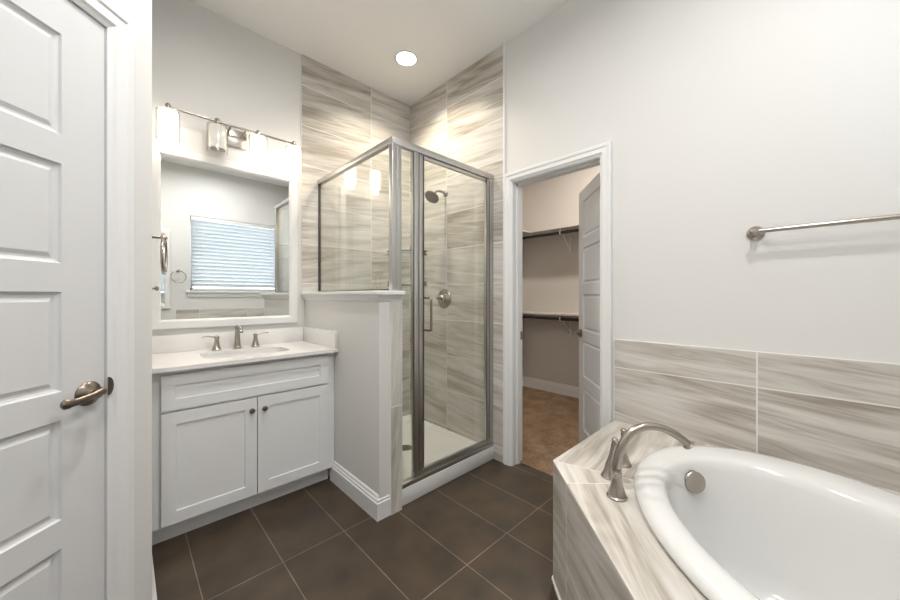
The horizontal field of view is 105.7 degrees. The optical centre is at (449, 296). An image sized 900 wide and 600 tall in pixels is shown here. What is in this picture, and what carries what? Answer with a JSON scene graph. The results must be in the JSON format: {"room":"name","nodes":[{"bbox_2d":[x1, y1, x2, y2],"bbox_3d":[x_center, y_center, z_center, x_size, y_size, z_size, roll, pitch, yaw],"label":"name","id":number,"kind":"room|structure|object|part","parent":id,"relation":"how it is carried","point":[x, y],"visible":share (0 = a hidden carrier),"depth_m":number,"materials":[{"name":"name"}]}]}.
{"room":"bathroom","nodes":[
{"label":"bathroom","id":0,"kind":"room"},
{"bbox_2d":[109,0,151,599],"bbox_3d":[-1.130,-0.315,0.463,0.120,3.070,1.491,0,0,1],"label":"wall","id":1,"kind":"structure","parent":0,"point":[139,12],"depth_m":1.17,"materials":[{"name":"white paint"}]},
{"bbox_2d":[0,0,134,599],"bbox_3d":[-1.101,0.159,0.665,0.171,2.122,0.918,0,0,1],"label":"door","id":2,"kind":"structure","parent":1,"relation":"in","point":[67,67],"depth_m":0.94,"materials":[{"name":"white paint"}]},
{"bbox_3d":[-1.020,0.285,0.953,0.020,0.032,0.115,0,0,-1],"label":"lever","id":3,"kind":"part","parent":2,"relation":"part of","materials":[{"name":"grey metal"}]},
{"bbox_3d":[-1.041,0.284,0.996,0.036,0.070,0.070,0,0,1],"label":"handle","id":4,"kind":"part","parent":2,"relation":"part of","materials":[{"name":"grey metal"}]},
{"bbox_3d":[-1.055,0.159,0.664,0.022,2.122,0.918,0,0,1],"label":"casing","id":5,"kind":"part","parent":2,"relation":"part of","materials":[{"name":"white paint"}]},
{"bbox_3d":[-1.046,0.275,1.052,0.003,0.056,0.017,0,0,1],"label":"strike plate","id":6,"kind":"part","parent":2,"relation":"part of","materials":[{"name":"grey metal"}]},
{"bbox_2d":[152,0,522,375],"bbox_3d":[-0.486,-0.315,3.316,3.981,3.070,0.140,0,0,-44],"label":"wall","id":7,"kind":"structure","parent":0,"point":[205,63],"depth_m":2.26,"materials":[{"name":"white paint"}]},
{"bbox_2d":[152,143,297,329],"bbox_3d":[-1.458,-0.351,2.283,0.843,1.098,0.024,0,0,-44],"label":"wall mirror","id":8,"kind":"object","parent":7,"relation":"attached to","point":[231,228],"visible":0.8,"depth_m":2.25,"materials":[{"name":"white mirror"}]},
{"bbox_2d":[152,327,302,353],"bbox_3d":[-1.450,0.287,2.295,0.934,0.105,0.019,0,0,-44],"label":"backsplash","id":9,"kind":"structure","parent":7,"relation":"attached to","point":[181,342],"depth_m":2.23,"materials":[{"name":"white stone"}]},
{"bbox_2d":[155,103,300,170],"bbox_3d":[-1.404,-1.020,2.250,0.820,0.217,0.147,0,0,-44],"label":"vanity light","id":10,"kind":"object","parent":7,"relation":"attached to","point":[219,136],"visible":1,"depth_m":2.20,"materials":[{"name":"white glass"}]},
{"bbox_2d":[163,103,171,109],"bbox_3d":[-1.647,-1.105,1.992,0.056,0.048,0.056,0,0,-44],"label":"socket","id":11,"kind":"object","parent":10,"relation":"attached to","point":[167,105],"depth_m":1.98,"materials":[{"name":"silver metal"}]},
{"bbox_3d":[-1.647,-1.005,1.992,0.094,0.150,0.094,0,0,-44],"label":"lamp shade","id":12,"kind":"part","parent":10,"relation":"part of","materials":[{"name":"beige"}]},
{"bbox_3d":[-1.473,-1.005,2.159,0.094,0.150,0.094,0,0,-44],"label":"lamp shade","id":13,"kind":"part","parent":10,"relation":"part of","materials":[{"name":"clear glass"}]},
{"bbox_2d":[213,118,221,124],"bbox_3d":[-1.473,-1.105,2.159,0.056,0.048,0.056,0,0,-44],"label":"socket","id":14,"kind":"object","parent":10,"relation":"attached to","point":[216,121],"depth_m":2.15,"materials":[{"name":"silver metal"}]},
{"bbox_3d":[-1.305,-1.005,2.320,0.094,0.150,0.094,0,0,-44],"label":"lamp shade","id":15,"kind":"part","parent":10,"relation":"part of","materials":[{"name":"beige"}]},
{"bbox_3d":[-1.136,-1.005,2.482,0.094,0.150,0.094,0,0,-44],"label":"lamp shade","id":16,"kind":"part","parent":10,"relation":"part of","materials":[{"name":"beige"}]},
{"bbox_2d":[301,54,409,415],"bbox_3d":[-0.765,-0.340,2.959,1.028,3.020,0.010,0,0,-44],"label":"tiled wall","id":17,"kind":"structure","parent":7,"relation":"attached to","point":[343,117],"depth_m":2.87,"materials":[{"name":"white tile"}]},
{"bbox_2d":[387,250,426,255],"bbox_3d":[-0.394,-0.396,3.124,0.262,0.042,0.262,0,0,-44],"label":"corner shelf","id":18,"kind":"object","parent":17,"relation":"attached to","point":[402,251],"visible":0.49,"depth_m":3.12,"materials":[{"name":"clear glass"}]},
{"bbox_3d":[-0.394,-0.412,3.124,0.262,0.009,0.262,0,0,-44],"label":"shelf plate","id":19,"kind":"part","parent":18,"relation":"part of","materials":[{"name":"clear glass"}]},
{"bbox_2d":[387,281,426,285],"bbox_3d":[-0.394,-0.119,3.124,0.262,0.042,0.262,0,0,-44],"label":"corner shelf","id":20,"kind":"object","parent":17,"relation":"attached to","point":[425,282],"visible":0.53,"depth_m":3.10,"materials":[{"name":"clear glass"}]},
{"bbox_2d":[305,300,389,521],"bbox_3d":[-0.705,0.608,2.283,0.158,1.225,1.068,0,0,-44],"label":"wall","id":21,"kind":"structure","parent":0,"point":[362,358],"depth_m":2.00,"materials":[{"name":"white paint"}]},
{"bbox_2d":[301,291,404,301],"bbox_3d":[-0.696,-0.001,2.273,0.182,0.060,1.095,0,0,-44],"label":"half wall cap","id":22,"kind":"object","parent":21,"relation":"on","point":[376,296],"visible":1,"depth_m":2.01,"materials":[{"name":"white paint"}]},
{"bbox_2d":[390,301,401,514],"bbox_3d":[-0.306,0.625,1.929,0.077,1.191,0.012,0,0,-44],"label":"tile trim","id":23,"kind":"structure","parent":21,"relation":"attached to","point":[395,306],"depth_m":1.92,"materials":[{"name":"white tile"}]},
{"bbox_2d":[152,386,578,599],"bbox_3d":[0.397,1.243,1.732,5.130,0.054,3.650,0,0,-44],"label":"floor","id":24,"kind":"structure","parent":0,"point":[486,533],"depth_m":1.68,"materials":[{"name":"brown tile"}]},
{"bbox_2d":[152,352,333,544],"bbox_3d":[-1.261,0.790,2.098,0.932,0.859,0.561,0,0,-44],"label":"vanity cabinet","id":25,"kind":"object","parent":24,"relation":"on","point":[228,440],"visible":0.98,"depth_m":1.86,"materials":[{"name":"white paint"}]},
{"bbox_3d":[-1.242,0.842,1.784,0.412,0.543,0.020,0,0,-44],"label":"cabinet door","id":26,"kind":"part","parent":25,"relation":"part of","materials":[{"name":"white paint"}]},
{"bbox_3d":[-1.093,0.471,1.928,0.828,0.174,0.020,0,0,-44],"label":"drawer","id":27,"kind":"part","parent":25,"relation":"part of","materials":[{"name":"white paint"}]},
{"bbox_2d":[152,327,337,373],"bbox_3d":[-1.260,0.296,2.097,0.934,0.129,0.566,0,0,-44],"label":"countertop","id":28,"kind":"structure","parent":25,"relation":"on","point":[170,353],"depth_m":2.14,"materials":[{"name":"white stone"}]},
{"bbox_2d":[202,325,268,350],"bbox_3d":[-1.363,0.262,2.196,0.377,0.156,0.140,0,0,-44],"label":"sink faucet","id":29,"kind":"object","parent":28,"relation":"on","point":[238,328],"visible":1,"depth_m":2.21,"materials":[{"name":"silver metal"}]},
{"bbox_3d":[-1.472,0.293,2.152,0.054,0.093,0.054,0,0,-44],"label":"handle","id":30,"kind":"part","parent":29,"relation":"part of","materials":[{"name":"silver metal"}]},
{"bbox_3d":[-1.360,0.262,2.199,0.052,0.156,0.139,0,0,-44],"label":"spout","id":31,"kind":"part","parent":29,"relation":"part of","materials":[{"name":"silver metal"}]},
{"bbox_3d":[-1.314,0.293,2.304,0.054,0.093,0.054,0,0,-44],"label":"handle","id":32,"kind":"part","parent":29,"relation":"part of","materials":[{"name":"silver metal"}]},
{"bbox_2d":[203,350,282,358],"bbox_3d":[-1.244,0.438,2.084,0.464,0.152,0.299,0,0,-44],"label":"sink","id":33,"kind":"object","parent":28,"relation":"in","point":[261,351],"visible":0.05,"depth_m":2.19,"materials":[{"name":"white ceramic"}]},
{"bbox_3d":[-0.942,0.842,2.073,0.410,0.543,0.020,0,0,-44],"label":"cabinet door","id":34,"kind":"part","parent":25,"relation":"part of","materials":[{"name":"white paint"}]},
{"bbox_2d":[402,414,493,505],"bbox_3d":[-0.338,1.171,2.639,0.853,0.098,1.042,0,0,-44],"label":"shower pan","id":35,"kind":"object","parent":24,"relation":"on","point":[439,442],"visible":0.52,"depth_m":2.50,"materials":[{"name":"white plastic"}]},
{"bbox_2d":[317,136,493,488],"bbox_3d":[-0.336,0.105,2.598,0.908,2.034,1.105,0,0,-44],"label":"shower enclosure","id":36,"kind":"object","parent":35,"relation":"on","point":[419,472],"visible":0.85,"depth_m":2.09,"materials":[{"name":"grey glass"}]},
{"bbox_3d":[-0.686,-0.895,2.333,0.036,0.034,1.001,0,0,-44],"label":"header rail","id":37,"kind":"part","parent":36,"relation":"part of","materials":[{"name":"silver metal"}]},
{"bbox_3d":[-0.315,-0.452,1.970,0.068,0.840,0.036,0,0,-44],"label":"corner post","id":38,"kind":"part","parent":36,"relation":"part of","materials":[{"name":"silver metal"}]},
{"bbox_3d":[-0.136,0.109,2.080,0.015,0.213,0.081,0,0,-44],"label":"pull handle","id":39,"kind":"part","parent":36,"relation":"part of","materials":[{"name":"silver metal"}]},
{"bbox_3d":[-0.012,-0.892,2.260,0.908,0.040,0.036,0,0,-44],"label":"header rail","id":40,"kind":"part","parent":36,"relation":"part of","materials":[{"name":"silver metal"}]},
{"bbox_3d":[0.042,0.111,2.313,0.662,1.958,0.028,0,0,-44],"label":"door frame","id":41,"kind":"part","parent":36,"relation":"part of","materials":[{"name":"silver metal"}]},
{"bbox_2d":[552,421,899,599],"bbox_3d":[0.853,0.963,0.824,1.666,0.515,1.507,0,0,-44],"label":"tub deck","id":42,"kind":"object","parent":24,"relation":"on","point":[604,548],"visible":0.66,"depth_m":1.12,"materials":[{"name":"white tile"}]},
{"bbox_2d":[601,422,693,501],"bbox_3d":[0.671,0.574,1.272,0.278,0.262,0.301,0,0,-22],"label":"tub faucet","id":43,"kind":"object","parent":42,"relation":"on","point":[617,459],"visible":1,"depth_m":1.19,"materials":[{"name":"silver metal"}]},
{"bbox_3d":[0.620,0.679,1.332,0.058,0.052,0.058,0,0,-44],"label":"handle","id":44,"kind":"part","parent":43,"relation":"part of","materials":[{"name":"silver metal"}]},
{"bbox_3d":[0.633,0.607,1.332,0.049,0.112,0.025,0,0,0],"label":"lever","id":45,"kind":"part","parent":43,"relation":"part of","materials":[{"name":"silver metal"}]},
{"bbox_3d":[0.727,0.606,1.425,0.025,0.109,0.025,0,0,-44],"label":"lever","id":46,"kind":"part","parent":43,"relation":"part of","materials":[{"name":"silver metal"}]},
{"bbox_3d":[0.727,0.679,1.425,0.058,0.052,0.058,0,0,-44],"label":"handle","id":47,"kind":"part","parent":43,"relation":"part of","materials":[{"name":"silver metal"}]},
{"bbox_2d":[634,445,899,599],"bbox_3d":[1.079,0.887,0.878,1.169,0.457,1.169,0,0,-44],"label":"bathtub","id":48,"kind":"object","parent":42,"relation":"in","point":[738,524],"visible":0.95,"depth_m":1.22,"materials":[{"name":"white ceramic"}]},
{"bbox_2d":[189,0,569,105],"bbox_3d":[0.370,-1.890,1.637,5.300,0.080,3.750,0,0,-44],"label":"ceiling","id":49,"kind":"structure","parent":0,"point":[360,40],"depth_m":2.37,"materials":[{"name":"white paint"}]},
{"bbox_2d":[394,50,417,66],"bbox_3d":[-0.341,-1.846,2.652,0.184,0.008,0.184,0,0,-44],"label":"recessed light","id":50,"kind":"object","parent":49,"relation":"in","point":[405,58],"visible":1,"depth_m":2.65,"materials":[{"name":"white plastic"}]},
{"bbox_2d":[523,165,599,386],"bbox_3d":[1.873,-0.315,3.805,0.100,3.070,2.700,0,0,-44],"label":"wall","id":51,"kind":"structure","parent":0,"point":[550,271],"depth_m":4.34,"materials":[{"name":"grey paint"}]},
{"bbox_2d":[522,224,578,252],"bbox_3d":[1.278,-0.664,3.207,1.584,0.278,2.458,0,0,-44],"label":"closet shelf","id":52,"kind":"object","parent":51,"relation":"attached to","point":[565,236],"visible":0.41,"depth_m":4.18,"materials":[{"name":"grey paint"}]},
{"bbox_2d":[522,229,578,239],"bbox_3d":[1.661,-0.740,3.574,0.033,0.032,2.458,0,0,-44],"label":"closet rod","id":53,"kind":"object","parent":52,"relation":"attached to","point":[572,230],"visible":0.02,"depth_m":4.04,"materials":[{"name":"black metal"}]},
{"bbox_2d":[522,311,578,335],"bbox_3d":[1.742,0.341,3.651,0.299,0.278,2.458,0,0,-44],"label":"closet shelf","id":54,"kind":"object","parent":51,"relation":"attached to","point":[559,315],"visible":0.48,"depth_m":4.14,"materials":[{"name":"grey paint"}]},
{"bbox_2d":[522,316,578,320],"bbox_3d":[1.661,0.265,3.574,0.033,0.032,2.458,0,0,-44],"label":"closet rod","id":55,"kind":"object","parent":54,"relation":"attached to","point":[525,317],"visible":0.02,"depth_m":4.04,"materials":[{"name":"black metal"}]},
{"bbox_2d":[522,376,578,397],"bbox_3d":[1.203,1.154,3.135,1.795,0.132,2.460,0,0,-44],"label":"baseboard","id":56,"kind":"structure","parent":51,"relation":"attached to","point":[572,391],"depth_m":4.32,"materials":[{"name":"white paint"}]},
{"bbox_2d":[506,0,899,421],"bbox_3d":[0.851,-0.315,2.118,0.120,3.070,3.700,0,0,-44],"label":"wall","id":57,"kind":"structure","parent":0,"point":[722,119],"depth_m":1.56,"materials":[{"name":"white paint"}]},
{"bbox_2d":[503,43,505,462],"bbox_3d":[0.398,-0.315,2.495,0.012,3.070,0.014,0,0,-44],"label":"trim","id":58,"kind":"structure","parent":57,"relation":"attached to","point":[504,44],"depth_m":2.49,"materials":[{"name":"white paint"}]},
{"bbox_2d":[504,141,611,465],"bbox_3d":[0.875,0.168,2.425,0.623,2.104,0.756,0,0,-44],"label":"door","id":59,"kind":"structure","parent":57,"relation":"in","point":[595,200],"depth_m":2.45,"materials":[{"name":"white paint"}]},
{"bbox_2d":[410,44,899,492],"bbox_3d":[0.786,-0.315,2.091,0.010,3.070,3.410,0,0,-44],"label":"tiled wall","id":60,"kind":"structure","parent":57,"relation":"attached to","point":[835,415],"depth_m":1.86,"materials":[{"name":"white tile"}]},
{"bbox_2d":[425,190,447,202],"bbox_3d":[-0.112,-0.847,2.865,0.214,0.131,0.127,0,0,-44],"label":"showerhead","id":61,"kind":"object","parent":60,"relation":"attached to","point":[431,196],"visible":1,"depth_m":2.83,"materials":[{"name":"silver metal"}]},
{"bbox_2d":[435,289,450,307],"bbox_3d":[-0.095,0.020,2.908,0.130,0.166,0.166,0,0,-44],"label":"shower valve","id":62,"kind":"object","parent":60,"relation":"attached to","point":[444,297],"visible":1,"depth_m":2.91,"materials":[{"name":"silver metal"}]},
{"bbox_2d":[746,214,899,239],"bbox_3d":[1.535,-0.278,1.257,0.082,0.062,0.679,0,0,-44],"label":"towel bar","id":63,"kind":"object","parent":57,"relation":"attached to","point":[756,232],"visible":1,"depth_m":1.33,"materials":[{"name":"silver metal"}]},
{"bbox_3d":[1.322,-0.278,1.480,0.082,0.062,0.062,0,0,-44],"label":"post","id":64,"kind":"part","parent":63,"relation":"part of","materials":[{"name":"silver metal"}]},
{"bbox_3d":[-1.470,-0.315,1.553,0.120,3.070,1.064,0,0,-44],"label":"wall","id":65,"kind":"structure","parent":0,"visible":0},
{"bbox_2d":[152,557,156,599],"bbox_3d":[-1.235,1.154,1.369,0.071,0.132,0.615,0,0,-44],"label":"baseboard","id":66,"kind":"structure","parent":65,"relation":"attached to","point":[154,594],"depth_m":1.30,"materials":[{"name":"white paint"}]},
{"bbox_2d":[152,235,167,274],"bbox_3d":[-1.256,-0.185,1.470,0.072,0.183,0.166,0,0,-44],"label":"towel ring","id":67,"kind":"object","parent":65,"relation":"attached to","point":[163,246],"visible":0.88,"depth_m":1.46,"materials":[{"name":"silver metal"}]},
{"bbox_3d":[-1.258,-0.255,1.468,0.066,0.042,0.042,0,0,-44],"label":"post","id":68,"kind":"part","parent":67,"relation":"part of","materials":[{"name":"silver metal"}]}
]}

